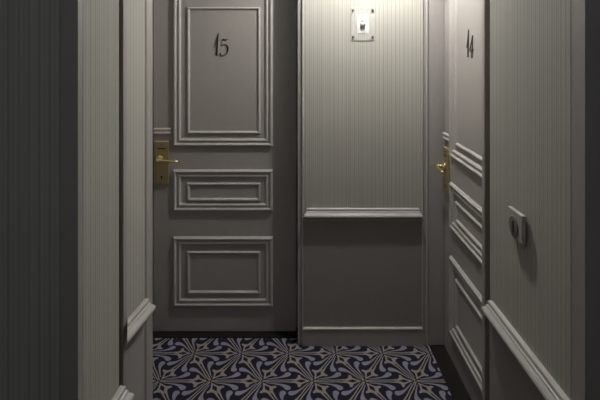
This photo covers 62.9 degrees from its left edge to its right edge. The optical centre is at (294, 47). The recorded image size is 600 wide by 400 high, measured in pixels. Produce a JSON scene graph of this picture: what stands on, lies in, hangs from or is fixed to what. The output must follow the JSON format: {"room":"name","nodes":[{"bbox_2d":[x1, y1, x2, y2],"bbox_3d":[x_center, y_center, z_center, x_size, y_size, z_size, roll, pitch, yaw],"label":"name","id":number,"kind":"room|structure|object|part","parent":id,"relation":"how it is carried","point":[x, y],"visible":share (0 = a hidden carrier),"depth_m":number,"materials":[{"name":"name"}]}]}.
{"room":"hotel corridor","nodes":[
{"label":"hotel corridor","id":0,"kind":"room"},
{"bbox_2d":[0,0,118,399],"bbox_3d":[-1.038,0.450,1.216,1.123,2.500,0.223,0,0,0],"label":"wall","id":1,"kind":"structure","parent":0,"point":[59,59],"depth_m":1.10,"materials":[{"name":"grey paint"}]},
{"bbox_2d":[111,385,134,399],"bbox_3d":[-0.464,0.941,1.227,0.033,0.054,0.240,0,0,3],"label":"trim","id":2,"kind":"structure","parent":1,"relation":"attached to","point":[121,393],"depth_m":1.31,"materials":[{"name":"paint"}]},
{"bbox_2d":[119,0,152,399],"bbox_3d":[-0.944,0.450,2.188,0.812,2.500,1.723,0,0,0],"label":"wall","id":3,"kind":"structure","parent":0,"point":[135,16],"depth_m":1.72,"materials":[{"name":"grey paint"}]},
{"bbox_2d":[127,298,155,343],"bbox_3d":[-0.543,0.954,1.696,0.033,0.079,0.223,0,0,8],"label":"trim","id":4,"kind":"structure","parent":3,"relation":"attached to","point":[146,308],"depth_m":1.70,"materials":[{"name":"paint"}]},
{"bbox_2d":[296,0,444,345],"bbox_3d":[-0.135,0.450,2.922,2.230,2.500,0.256,0,0,0],"label":"wall","id":5,"kind":"structure","parent":0,"point":[370,112],"depth_m":2.80,"materials":[{"name":"grey paint"}]},
{"bbox_2d":[153,0,296,330],"bbox_3d":[-0.416,0.632,2.914,0.862,2.124,0.116,0,0,0],"label":"door","id":6,"kind":"structure","parent":5,"relation":"in","point":[225,150],"depth_m":2.93,"materials":[{"name":"wood"}]},
{"bbox_3d":[-0.794,0.497,2.924,0.104,0.038,0.013,0,0,0],"label":"short moulding","id":7,"kind":"part","parent":6,"relation":"part of","materials":[{"name":"paint"}]},
{"bbox_3d":[-0.794,0.684,2.925,0.084,0.257,0.013,0,0,0],"label":"lock plate","id":8,"kind":"part","parent":6,"relation":"part of","materials":[{"name":"gold metal"}]},
{"bbox_3d":[-0.755,0.660,2.888,0.141,0.042,0.062,0,0,0],"label":"lever handle","id":9,"kind":"part","parent":6,"relation":"part of","materials":[{"name":"gold metal"}]},
{"bbox_3d":[-0.430,1.335,2.921,0.596,0.417,0.017,0,0,0],"label":"panel moulding","id":10,"kind":"part","parent":6,"relation":"part of","materials":[{"name":"paint"}]},
{"bbox_3d":[-0.430,0.850,2.921,0.596,0.248,0.017,0,0,0],"label":"panel moulding","id":11,"kind":"part","parent":6,"relation":"part of","materials":[{"name":"paint"}]},
{"bbox_3d":[-0.430,0.117,2.921,0.596,0.943,0.017,0,0,0],"label":"panel moulding","id":12,"kind":"part","parent":6,"relation":"part of","materials":[{"name":"paint"}]},
{"bbox_2d":[302,327,422,345],"bbox_3d":[0.386,1.645,2.795,0.690,0.103,0.018,0,0,0],"label":"baseboard","id":13,"kind":"structure","parent":5,"relation":"attached to","point":[311,336],"depth_m":2.79,"materials":[{"name":"grey paint"}]},
{"bbox_2d":[351,8,373,39],"bbox_3d":[0.387,-0.138,2.792,0.132,0.184,0.020,0,0,0],"label":"wall switch","id":14,"kind":"object","parent":5,"relation":"attached to","point":[362,19],"visible":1,"depth_m":2.80,"materials":[{"name":"white plastic"}]},
{"bbox_2d":[357,14,368,32],"bbox_3d":[0.387,-0.139,2.800,0.068,0.106,0.004,0,0,0],"label":"switch plate","id":15,"kind":"object","parent":14,"relation":"attached to","point":[362,19],"depth_m":2.80,"materials":[{"name":"white plastic"}]},
{"bbox_2d":[304,208,422,220],"bbox_3d":[0.386,0.951,2.785,0.674,0.073,0.033,0,0,0],"label":"trim","id":16,"kind":"structure","parent":5,"relation":"attached to","point":[310,212],"depth_m":2.78,"materials":[{"name":"paint"}]},
{"bbox_2d":[297,328,444,346],"bbox_3d":[0.050,1.756,0.675,3.500,0.088,4.750,0,0,0],"label":"floor","id":17,"kind":"structure","parent":0,"point":[297,328],"depth_m":2.82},
{"bbox_2d":[153,327,296,337],"bbox_3d":[-0.418,1.704,2.922,0.861,0.017,0.105,0,0,0],"label":"threshold","id":18,"kind":"object","parent":17,"relation":"on","point":[156,334],"visible":0.51,"depth_m":2.90,"materials":[{"name":"brown wood"}]},
{"bbox_2d":[153,338,452,399],"bbox_3d":[0.050,1.705,0.659,3.200,0.014,4.419,0,0,0],"label":"carpet","id":19,"kind":"object","parent":17,"relation":"on","point":[183,368],"visible":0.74,"depth_m":2.58,"materials":[{"name":"multicoloured carpet"}]},
{"bbox_2d":[430,346,470,399],"bbox_3d":[0.849,1.704,2.353,0.162,0.017,0.875,0,0,0],"label":"threshold","id":20,"kind":"object","parent":17,"relation":"on","point":[454,383],"visible":0.54,"depth_m":2.55,"materials":[{"name":"brown wood"}]},
{"bbox_2d":[482,0,489,399],"bbox_3d":[0.932,0.450,2.424,0.435,2.500,1.253,0,0,0],"label":"wall","id":21,"kind":"structure","parent":0,"point":[485,3],"depth_m":1.88,"materials":[{"name":"grey paint"}]},
{"bbox_2d":[434,0,481,399],"bbox_3d":[0.834,0.632,2.352,0.116,2.124,0.862,0,0,0],"label":"door","id":22,"kind":"structure","parent":21,"relation":"in","point":[462,150],"depth_m":2.46,"materials":[{"name":"wood"}]},
{"bbox_3d":[0.808,0.660,2.691,0.062,0.042,0.141,0,0,0],"label":"lever handle","id":23,"kind":"part","parent":22,"relation":"part of","materials":[{"name":"gold metal"}]},
{"bbox_3d":[0.844,0.497,2.730,0.013,0.038,0.104,0,0,0],"label":"short moulding","id":24,"kind":"part","parent":22,"relation":"part of","materials":[{"name":"paint"}]},
{"bbox_3d":[0.845,0.684,2.730,0.013,0.257,0.084,0,0,0],"label":"lock plate","id":25,"kind":"part","parent":22,"relation":"part of","materials":[{"name":"gold metal"}]},
{"bbox_3d":[0.842,1.335,2.366,0.017,0.417,0.596,0,0,0],"label":"panel moulding","id":26,"kind":"part","parent":22,"relation":"part of","materials":[{"name":"paint"}]},
{"bbox_3d":[0.842,0.850,2.366,0.017,0.248,0.596,0,0,0],"label":"panel moulding","id":27,"kind":"part","parent":22,"relation":"part of","materials":[{"name":"paint"}]},
{"bbox_3d":[0.842,0.106,2.366,0.017,0.963,0.596,0,0,0],"label":"panel moulding","id":28,"kind":"part","parent":22,"relation":"part of","materials":[{"name":"paint"}]},
{"bbox_2d":[481,300,569,399],"bbox_3d":[0.698,0.941,1.502,0.033,0.054,0.588,0,0,0],"label":"trim","id":29,"kind":"structure","parent":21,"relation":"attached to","point":[547,386],"depth_m":1.48,"materials":[{"name":"paint"}]},
{"bbox_2d":[489,0,599,399],"bbox_3d":[1.206,0.450,1.502,0.988,2.500,0.589,0,0,0],"label":"wall","id":30,"kind":"structure","parent":0,"point":[545,54],"depth_m":1.39,"materials":[{"name":"grey paint"}]},
{"bbox_2d":[508,206,525,245],"bbox_3d":[0.702,0.565,1.556,0.023,0.096,0.100,0,0,0],"label":"switch","id":31,"kind":"object","parent":30,"relation":"attached to","point":[516,219],"visible":1,"depth_m":1.53,"materials":[{"name":"grey plastic"}]}
]}

